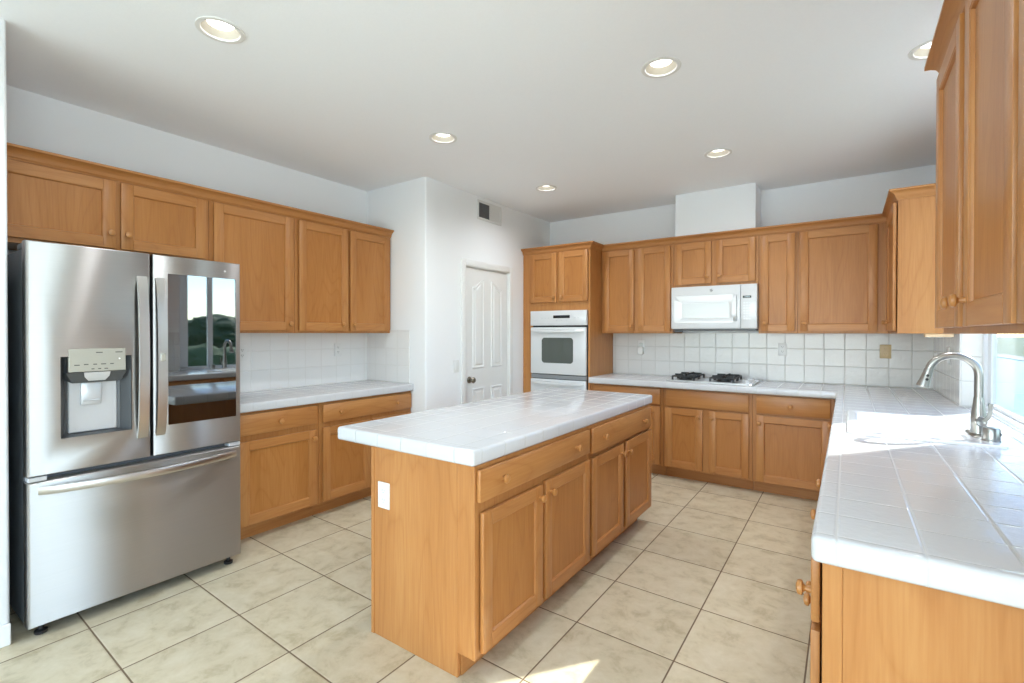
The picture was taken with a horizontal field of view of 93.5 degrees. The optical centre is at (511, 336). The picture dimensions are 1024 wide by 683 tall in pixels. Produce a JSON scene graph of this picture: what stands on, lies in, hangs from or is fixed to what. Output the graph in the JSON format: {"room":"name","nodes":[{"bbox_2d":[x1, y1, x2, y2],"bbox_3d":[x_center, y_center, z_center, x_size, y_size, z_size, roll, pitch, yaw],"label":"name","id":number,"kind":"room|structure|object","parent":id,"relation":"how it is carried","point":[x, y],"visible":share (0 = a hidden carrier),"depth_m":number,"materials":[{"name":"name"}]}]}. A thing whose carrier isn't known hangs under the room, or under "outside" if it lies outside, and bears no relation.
{"room":"kitchen","nodes":[
{"label":"kitchen","id":0,"kind":"room"},
{"bbox_2d":[0,18,9,625],"bbox_3d":[-3.716,-0.021,3.075,3.587,2.849,0.140,0,0,35],"label":"wall","id":1,"kind":"structure","parent":0,"point":[4,423],"depth_m":2.10,"materials":[{"name":"white paint"}]},
{"bbox_2d":[0,623,10,647],"bbox_3d":[-2.361,1.303,2.131,0.301,0.095,0.154,0,0,35],"label":"baseboard","id":2,"kind":"structure","parent":1,"relation":"attached to","point":[5,630],"depth_m":2.09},
{"bbox_2d":[6,85,366,254],"bbox_3d":[-2.196,-0.024,3.610,0.130,2.729,2.615,0,0,35],"label":"wall","id":3,"kind":"structure","parent":0,"point":[36,121],"depth_m":3.25,"materials":[{"name":"white paint"}]},
{"bbox_2d":[7,158,208,260],"bbox_3d":[-2.404,-0.710,2.853,0.387,0.460,0.996,0,0,35],"label":"upper cabinet","id":4,"kind":"object","parent":3,"relation":"attached to","point":[45,204],"visible":0.9,"depth_m":2.71,"materials":[{"name":"brown wood"}]},
{"bbox_2d":[7,142,393,237],"bbox_3d":[-1.829,-0.934,3.394,0.049,0.067,2.539,0,0,35],"label":"crown molding","id":5,"kind":"structure","parent":4,"relation":"attached to","point":[14,151],"depth_m":2.98,"materials":[{"name":"brown wood"}]},
{"bbox_2d":[208,200,293,332],"bbox_3d":[-1.947,-0.484,3.511,0.387,0.919,0.600,0,0,35],"label":"upper cabinet","id":6,"kind":"object","parent":3,"relation":"attached to","point":[262,243],"visible":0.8,"depth_m":3.44,"materials":[{"name":"brown wood"}]},
{"bbox_2d":[240,330,409,391],"bbox_3d":[-1.605,0.182,3.833,0.586,0.485,1.575,0,0,35],"label":"wall tile","id":7,"kind":"structure","parent":3,"relation":"attached to","point":[274,360],"depth_m":4.22,"materials":[{"name":"white tile"}]},
{"bbox_2d":[240,345,246,360],"bbox_3d":[-2.060,0.126,3.672,0.008,0.116,0.072,0,0,35],"label":"electrical outlet","id":8,"kind":"object","parent":7,"relation":"attached to","point":[243,348],"visible":0.77,"depth_m":3.68,"materials":[{"name":"white plastic"}]},
{"bbox_2d":[334,343,340,355],"bbox_3d":[-1.578,0.121,4.363,0.008,0.116,0.072,0,0,35],"label":"electrical outlet","id":9,"kind":"object","parent":7,"relation":"attached to","point":[337,346],"visible":1,"depth_m":4.36,"materials":[{"name":"white plastic"}]},
{"bbox_2d":[294,218,389,332],"bbox_3d":[-1.506,-0.488,4.144,0.387,0.919,0.939,0,0,35],"label":"upper cabinet","id":10,"kind":"object","parent":3,"relation":"attached to","point":[342,276],"visible":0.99,"depth_m":3.98,"materials":[{"name":"brown wood"}]},
{"bbox_2d":[367,177,435,412],"bbox_3d":[-1.089,-0.029,4.512,0.915,2.849,0.130,0,0,35],"label":"wall","id":11,"kind":"structure","parent":0,"point":[408,208],"depth_m":4.28,"materials":[{"name":"white paint"}]},
{"bbox_2d":[0,473,817,682],"bbox_3d":[-1.094,1.416,1.502,9.700,0.120,9.400,0,0,35],"label":"floor","id":12,"kind":"structure","parent":0,"point":[700,587],"depth_m":2.31,"materials":[{"name":"beige tile"}]},
{"bbox_2d":[7,240,240,634],"bbox_3d":[-2.158,0.459,2.686,0.853,1.775,0.910,0,0,35],"label":"refrigerator","id":13,"kind":"object","parent":12,"relation":"on","point":[124,366],"visible":0.95,"depth_m":2.37,"materials":[{"name":"silver metal"}]},
{"bbox_2d":[74,351,122,368],"bbox_3d":[-1.982,0.116,2.311,0.001,0.082,0.182,0,0,35],"label":"control panel","id":14,"kind":"object","parent":13,"relation":"attached to","point":[82,359],"depth_m":2.31,"materials":[{"name":"grey plastic"}]},
{"bbox_2d":[240,403,317,539],"bbox_3d":[-1.829,0.915,3.447,0.647,0.853,0.634,0,0,35],"label":"base cabinet","id":15,"kind":"object","parent":12,"relation":"on","point":[279,446],"visible":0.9,"depth_m":3.29,"materials":[{"name":"brown wood"}]},
{"bbox_2d":[312,391,410,514],"bbox_3d":[-1.385,0.912,4.084,0.647,0.853,0.915,0,0,35],"label":"base cabinet","id":16,"kind":"object","parent":12,"relation":"on","point":[344,467],"visible":0.53,"depth_m":3.74,"materials":[{"name":"brown wood"}]},
{"bbox_2d":[240,380,412,412],"bbox_3d":[-1.584,0.455,3.821,0.638,0.061,1.575,0,0,35],"label":"countertop","id":17,"kind":"structure","parent":16,"relation":"on","point":[250,401],"depth_m":3.66,"materials":[{"name":"white tile"}]},
{"bbox_2d":[371,426,589,677],"bbox_3d":[-0.090,0.924,2.414,0.662,0.852,0.988,0,0,35],"label":"base cabinet","id":18,"kind":"object","parent":12,"relation":"on","point":[462,555],"visible":0.97,"depth_m":2.04,"materials":[{"name":"brown wood"}]},
{"bbox_2d":[378,481,389,509],"bbox_3d":[-0.572,0.709,2.147,0.074,0.116,0.008,0,0,35],"label":"electrical outlet","id":19,"kind":"object","parent":18,"relation":"attached to","point":[383,488],"visible":1,"depth_m":2.14,"materials":[{"name":"white plastic"}]},
{"bbox_2d":[381,487,385,493],"bbox_3d":[-0.574,0.688,2.144,0.033,0.028,0.002,0,0,35],"label":"receptacle","id":20,"kind":"object","parent":19,"relation":"attached to","point":[383,489],"depth_m":2.14,"materials":[{"name":"white plastic"}]},
{"bbox_2d":[381,497,385,503],"bbox_3d":[-0.574,0.730,2.145,0.033,0.028,0.002,0,0,35],"label":"receptacle","id":21,"kind":"object","parent":19,"relation":"attached to","point":[383,499],"depth_m":2.14,"materials":[{"name":"white plastic"}]},
{"bbox_2d":[523,248,612,392],"bbox_3d":[0.622,0.188,5.441,0.829,2.285,0.651,0,0,35],"label":"tall cabinet","id":22,"kind":"object","parent":12,"relation":"on","point":[564,280],"visible":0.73,"depth_m":5.17,"materials":[{"name":"brown wood"}]},
{"bbox_2d":[531,310,587,390],"bbox_3d":[0.629,0.304,5.366,0.685,1.164,0.578,0,0,35],"label":"wall oven","id":23,"kind":"object","parent":22,"relation":"in","point":[559,339],"visible":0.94,"depth_m":5.14,"materials":[{"name":"white metal"}]},
{"bbox_2d":[521,183,935,255],"bbox_3d":[1.522,-0.938,4.308,3.591,0.067,0.819,0,0,35],"label":"crown molding","id":24,"kind":"structure","parent":22,"relation":"attached to","point":[896,194],"depth_m":4.29,"materials":[{"name":"brown wood"}]},
{"bbox_2d":[574,404,651,574],"bbox_3d":[0.492,0.919,3.232,0.642,0.852,1.014,0,0,35],"label":"base cabinet","id":25,"kind":"object","parent":12,"relation":"on","point":[619,456],"visible":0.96,"depth_m":2.98,"materials":[{"name":"brown wood"}]},
{"bbox_2d":[338,387,651,466],"bbox_3d":[0.093,0.462,2.923,0.850,0.064,2.062,0,0,35],"label":"countertop","id":26,"kind":"structure","parent":25,"relation":"on","point":[472,434],"depth_m":2.40,"materials":[{"name":"white tile"}]},
{"bbox_2d":[591,383,665,474],"bbox_3d":[1.274,0.908,4.992,0.756,0.853,0.633,0,0,35],"label":"base cabinet","id":27,"kind":"object","parent":12,"relation":"on","point":[657,405],"visible":0.14,"depth_m":4.59,"materials":[{"name":"brown wood"}]},
{"bbox_2d":[664,388,753,489],"bbox_3d":[1.897,0.911,4.558,0.761,0.853,0.633,0,0,35],"label":"base cabinet","id":28,"kind":"object","parent":12,"relation":"on","point":[708,435],"visible":0.98,"depth_m":4.32,"materials":[{"name":"brown wood"}]},
{"bbox_2d":[753,394,835,500],"bbox_3d":[2.450,0.914,4.173,0.582,0.853,0.633,0,0,35],"label":"base cabinet","id":29,"kind":"object","parent":12,"relation":"on","point":[791,434],"visible":0.82,"depth_m":3.96,"materials":[{"name":"brown wood"}]},
{"bbox_2d":[796,509,1023,682],"bbox_3d":[1.127,0.933,1.215,0.671,0.853,0.688,0,0,35],"label":"base cabinet","id":30,"kind":"object","parent":12,"relation":"on","point":[866,628],"visible":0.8,"depth_m":1.01,"materials":[{"name":"brown wood"}]},
{"bbox_2d":[0,0,943,222],"bbox_3d":[-1.092,-1.453,1.483,9.700,0.160,9.400,0,0,35],"label":"ceiling","id":31,"kind":"structure","parent":0,"point":[532,94],"depth_m":2.64,"materials":[{"name":"white paint"}]},
{"bbox_2d":[194,16,245,43],"bbox_3d":[-1.311,-1.392,2.166,0.197,0.040,0.197,0,0,35],"label":"recessed light","id":32,"kind":"object","parent":31,"relation":"in","point":[218,29],"visible":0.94,"depth_m":2.19,"materials":[{"name":"white"}]},
{"bbox_2d":[429,132,456,143],"bbox_3d":[-0.482,-1.400,3.361,0.197,0.040,0.197,0,0,35],"label":"recessed light","id":33,"kind":"object","parent":31,"relation":"in","point":[439,137],"visible":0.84,"depth_m":3.40,"materials":[{"name":"white"}]},
{"bbox_2d":[536,185,556,191],"bbox_3d":[0.321,-1.407,4.521,0.197,0.040,0.197,0,0,35],"label":"recessed light","id":34,"kind":"object","parent":31,"relation":"in","point":[545,188],"visible":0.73,"depth_m":4.57,"materials":[{"name":"white"}]},
{"bbox_2d":[641,57,680,77],"bbox_3d":[0.763,-1.393,2.467,0.197,0.040,0.197,0,0,35],"label":"recessed light","id":35,"kind":"object","parent":31,"relation":"in","point":[660,67],"visible":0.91,"depth_m":2.50,"materials":[{"name":"white"}]},
{"bbox_2d":[704,148,731,157],"bbox_3d":[1.558,-1.400,3.640,0.197,0.040,0.197,0,0,35],"label":"recessed light","id":36,"kind":"object","parent":31,"relation":"in","point":[721,152],"visible":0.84,"depth_m":3.68,"materials":[{"name":"white"}]},
{"bbox_2d":[908,40,931,59],"bbox_3d":[2.016,-1.390,2.298,0.197,0.040,0.197,0,0,35],"label":"recessed light","id":37,"kind":"object","parent":31,"relation":"in","point":[920,52],"visible":0.33,"depth_m":2.35,"materials":[{"name":"white"}]},
{"bbox_2d":[436,180,549,408],"bbox_3d":[-0.158,-0.033,5.162,0.130,2.729,2.001,0,0,35],"label":"wall","id":38,"kind":"structure","parent":0,"point":[459,232],"depth_m":4.57,"materials":[{"name":"white paint"}]},
{"bbox_2d":[453,360,458,372],"bbox_3d":[-0.522,0.281,4.519,0.010,0.116,0.072,0,0,35],"label":"light switch","id":39,"kind":"object","parent":38,"relation":"attached to","point":[455,362],"visible":1,"depth_m":4.51,"materials":[{"name":"white plastic"}]},
{"bbox_2d":[466,267,506,402],"bbox_3d":[-0.238,0.325,4.922,0.106,2.000,0.709,0,0,35],"label":"door","id":40,"kind":"structure","parent":38,"relation":"in","point":[486,291],"depth_m":4.92,"materials":[{"name":"white paint"}]},
{"bbox_2d":[461,258,512,403],"bbox_3d":[-0.291,0.293,4.959,0.146,2.080,0.853,0,0,35],"label":"trim","id":41,"kind":"structure","parent":38,"relation":"attached to","point":[465,263],"depth_m":4.91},
{"bbox_2d":[477,199,501,225],"bbox_3d":[-0.228,-1.264,4.930,0.009,0.194,0.400,0,0,35],"label":"air vent","id":42,"kind":"object","parent":38,"relation":"in","point":[487,212],"visible":1,"depth_m":4.92,"materials":[{"name":"white metal"}]},
{"bbox_2d":[675,183,760,236],"bbox_3d":[1.997,-1.153,4.681,0.718,0.479,0.315,0,0,35],"label":"wall","id":43,"kind":"structure","parent":0,"point":[738,207],"depth_m":4.53,"materials":[{"name":"white paint"}]},
{"bbox_2d":[550,165,935,388],"bbox_3d":[1.679,-0.032,5.193,4.680,2.729,0.150,0,0,35],"label":"wall","id":44,"kind":"structure","parent":0,"point":[865,194],"depth_m":4.47,"materials":[{"name":"white paint"}]},
{"bbox_2d":[601,245,681,332],"bbox_3d":[1.354,-0.492,5.086,0.769,0.919,0.373,0,0,35],"label":"upper cabinet","id":45,"kind":"object","parent":44,"relation":"attached to","point":[636,284],"visible":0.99,"depth_m":4.97,"materials":[{"name":"brown wood"}]},
{"bbox_2d":[674,236,758,287],"bbox_3d":[1.981,-0.713,4.648,0.754,0.470,0.373,0,0,35],"label":"upper cabinet","id":46,"kind":"object","parent":44,"relation":"attached to","point":[733,261],"visible":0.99,"depth_m":4.50,"materials":[{"name":"brown wood"}]},
{"bbox_2d":[671,283,758,331],"bbox_3d":[1.962,-0.257,4.625,0.753,0.436,0.438,0,0,35],"label":"microwave","id":47,"kind":"object","parent":46,"relation":"attached to","point":[735,307],"visible":0.98,"depth_m":4.46,"materials":[{"name":"white plastic"}]},
{"bbox_2d":[613,333,933,388],"bbox_3d":[2.282,0.194,4.678,2.760,0.457,0.008,0,0,35],"label":"wall tile","id":48,"kind":"structure","parent":44,"relation":"attached to","point":[820,358],"depth_m":4.50,"materials":[{"name":"white tile"}]},
{"bbox_2d":[638,343,643,353],"bbox_3d":[1.403,0.134,5.252,0.060,0.127,0.038,0,0,35],"label":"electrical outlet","id":49,"kind":"object","parent":48,"relation":"attached to","point":[640,348],"visible":1,"depth_m":5.24,"materials":[{"name":"white plastic"}]},
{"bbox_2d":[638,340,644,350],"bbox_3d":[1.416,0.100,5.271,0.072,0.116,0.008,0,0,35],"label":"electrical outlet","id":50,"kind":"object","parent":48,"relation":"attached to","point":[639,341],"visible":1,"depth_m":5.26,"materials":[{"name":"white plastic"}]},
{"bbox_2d":[778,343,786,355],"bbox_3d":[2.526,0.120,4.498,0.072,0.116,0.008,0,0,35],"label":"electrical outlet","id":51,"kind":"object","parent":48,"relation":"attached to","point":[782,347],"visible":1,"depth_m":4.50,"materials":[{"name":"white plastic"}]},
{"bbox_2d":[880,345,890,358],"bbox_3d":[3.152,0.128,4.062,0.078,0.116,0.008,0,0,35],"label":"electrical outlet","id":52,"kind":"object","parent":48,"relation":"attached to","point":[885,350],"visible":1,"depth_m":4.06,"materials":[{"name":"beige plastic"}]},
{"bbox_2d":[759,232,797,332],"bbox_3d":[2.416,-0.486,4.346,0.302,0.919,0.373,0,0,35],"label":"upper cabinet","id":53,"kind":"object","parent":44,"relation":"attached to","point":[778,253],"visible":0.99,"depth_m":4.22,"materials":[{"name":"brown wood"}]},
{"bbox_2d":[798,223,887,333],"bbox_3d":[2.795,-0.484,4.082,0.618,0.919,0.373,0,0,35],"label":"upper cabinet","id":54,"kind":"object","parent":44,"relation":"attached to","point":[842,271],"visible":0.97,"depth_m":3.96,"materials":[{"name":"brown wood"}]},
{"bbox_2d":[933,334,982,406],"bbox_3d":[2.349,-0.304,2.267,0.118,1.485,3.868,0,0,35],"label":"wall tile","id":55,"kind":"structure","parent":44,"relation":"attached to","point":[954,381],"depth_m":3.04,"materials":[{"name":"white tile"}]},
{"bbox_2d":[947,347,949,364],"bbox_3d":[2.980,0.133,3.288,0.010,0.116,0.072,0,0,35],"label":"light switch","id":56,"kind":"object","parent":55,"relation":"attached to","point":[948,348],"visible":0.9,"depth_m":3.28,"materials":[{"name":"white plastic"}]},
{"bbox_2d":[816,479,820,487],"bbox_3d":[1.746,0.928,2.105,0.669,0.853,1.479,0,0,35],"label":"knob","id":57,"kind":"object","parent":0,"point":[818,481],"visible":0.06,"depth_m":1.93,"materials":[{"name":"brown wood"}]},
{"bbox_3d":[1.501,-0.003,1.008,0.150,2.729,1.470,0,0,35],"label":"wall","id":58,"kind":"structure","parent":0,"visible":0},
{"bbox_2d":[924,0,964,72],"bbox_3d":[1.227,-0.916,1.056,0.358,0.067,1.345,0,0,35],"label":"crown molding","id":59,"kind":"structure","parent":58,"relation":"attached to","point":[951,10],"depth_m":1.47,"materials":[{"name":"brown wood"}]},
{"bbox_2d":[935,0,1023,333],"bbox_3d":[1.304,-0.466,1.177,0.365,0.919,0.960,0,0,35],"label":"upper cabinet","id":60,"kind":"object","parent":58,"relation":"attached to","point":[977,80],"visible":0.99,"depth_m":1.15,"materials":[{"name":"brown wood"}]},
{"bbox_2d":[982,334,1023,431],"bbox_3d":[2.406,-0.304,2.247,0.058,1.485,1.602,0,0,35],"label":"window","id":61,"kind":"structure","parent":58,"relation":"in","point":[989,353],"depth_m":2.80,"materials":[{"name":"white plastic"}]},
{"bbox_2d":[1016,0,1023,322],"bbox_3d":[0.947,-0.462,0.635,0.332,0.919,0.327,0,0,35],"label":"upper cabinet","id":62,"kind":"object","parent":58,"relation":"attached to","point":[1020,194],"visible":1,"depth_m":0.84,"materials":[{"name":"brown wood"}]},
{"bbox_3d":[2.646,0.920,3.398,0.669,0.853,1.667,0,0,35],"label":"base cabinet","id":63,"kind":"object","parent":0,"visible":0},
{"bbox_2d":[588,373,1023,608],"bbox_3d":[1.204,0.463,3.065,2.840,0.061,3.872,0,0,35],"label":"countertop","id":64,"kind":"structure","parent":63,"relation":"on","point":[939,516],"depth_m":1.33,"materials":[{"name":"white tile"}]},
{"bbox_2d":[666,372,760,385],"bbox_3d":[1.913,0.391,4.568,0.758,0.064,0.490,0,0,35],"label":"cooktop","id":65,"kind":"object","parent":64,"relation":"in","point":[733,379],"visible":1,"depth_m":4.49,"materials":[{"name":"metal"}]},
{"bbox_2d":[847,410,1008,448],"bbox_3d":[1.940,0.526,2.330,0.525,0.200,0.765,0,0,35],"label":"sink","id":66,"kind":"object","parent":64,"relation":"in","point":[937,429],"visible":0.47,"depth_m":2.51,"materials":[{"name":"white ceramic"}]},
{"bbox_2d":[981,427,1001,441],"bbox_3d":[1.966,0.401,1.974,0.060,0.055,0.060,0,0,35],"label":"air gap","id":67,"kind":"object","parent":66,"relation":"on","point":[990,434],"visible":1,"depth_m":1.96,"materials":[{"name":"silver metal"}]},
{"bbox_2d":[916,352,993,438],"bbox_3d":[1.959,0.249,2.140,0.251,0.357,0.200,0,0,35],"label":"faucet","id":68,"kind":"object","parent":64,"relation":"on","point":[979,419],"visible":0.95,"depth_m":2.09,"materials":[{"name":"silver metal"}]},
{"label":"outside","id":69,"kind":"structure","parent":0,"visible":0},
{"bbox_2d":[997,337,1023,356],"bbox_3d":[98.915,1.165,89.539,180.000,0.250,380.000,0,0,35],"label":"lawn","id":70,"kind":"structure","parent":69,"point":[1014,346],"depth_m":58.26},
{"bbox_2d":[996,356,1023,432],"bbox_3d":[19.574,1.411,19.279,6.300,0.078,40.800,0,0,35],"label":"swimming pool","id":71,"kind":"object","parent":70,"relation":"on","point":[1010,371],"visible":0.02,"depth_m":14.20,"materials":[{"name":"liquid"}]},
{"bbox_2d":[997,354,1023,359],"bbox_3d":[18.313,1.434,17.416,8.640,0.060,48.500,0,0,35],"label":"pool deck","id":72,"kind":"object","parent":70,"relation":"on","point":[1001,355],"visible":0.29,"depth_m":31.60,"materials":[{"name":"concrete"}]},
{"bbox_3d":[3.160,-0.018,3.390,0.150,2.729,1.116,0,0,35],"label":"wall","id":73,"kind":"structure","parent":0,"visible":0},
{"bbox_2d":[881,195,943,333],"bbox_3d":[2.950,-0.480,3.540,0.365,0.919,1.084,0,0,35],"label":"upper cabinet","id":74,"kind":"object","parent":73,"relation":"attached to","point":[910,278],"visible":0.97,"depth_m":3.13,"materials":[{"name":"brown wood"}]},
{"bbox_2d":[924,334,953,336],"bbox_3d":[2.734,-0.006,3.086,0.140,0.024,0.070,0,0,35],"label":"light","id":75,"kind":"object","parent":74,"relation":"attached to","point":[925,335],"visible":0.9,"depth_m":3.06,"materials":[{"name":"white plastic"}]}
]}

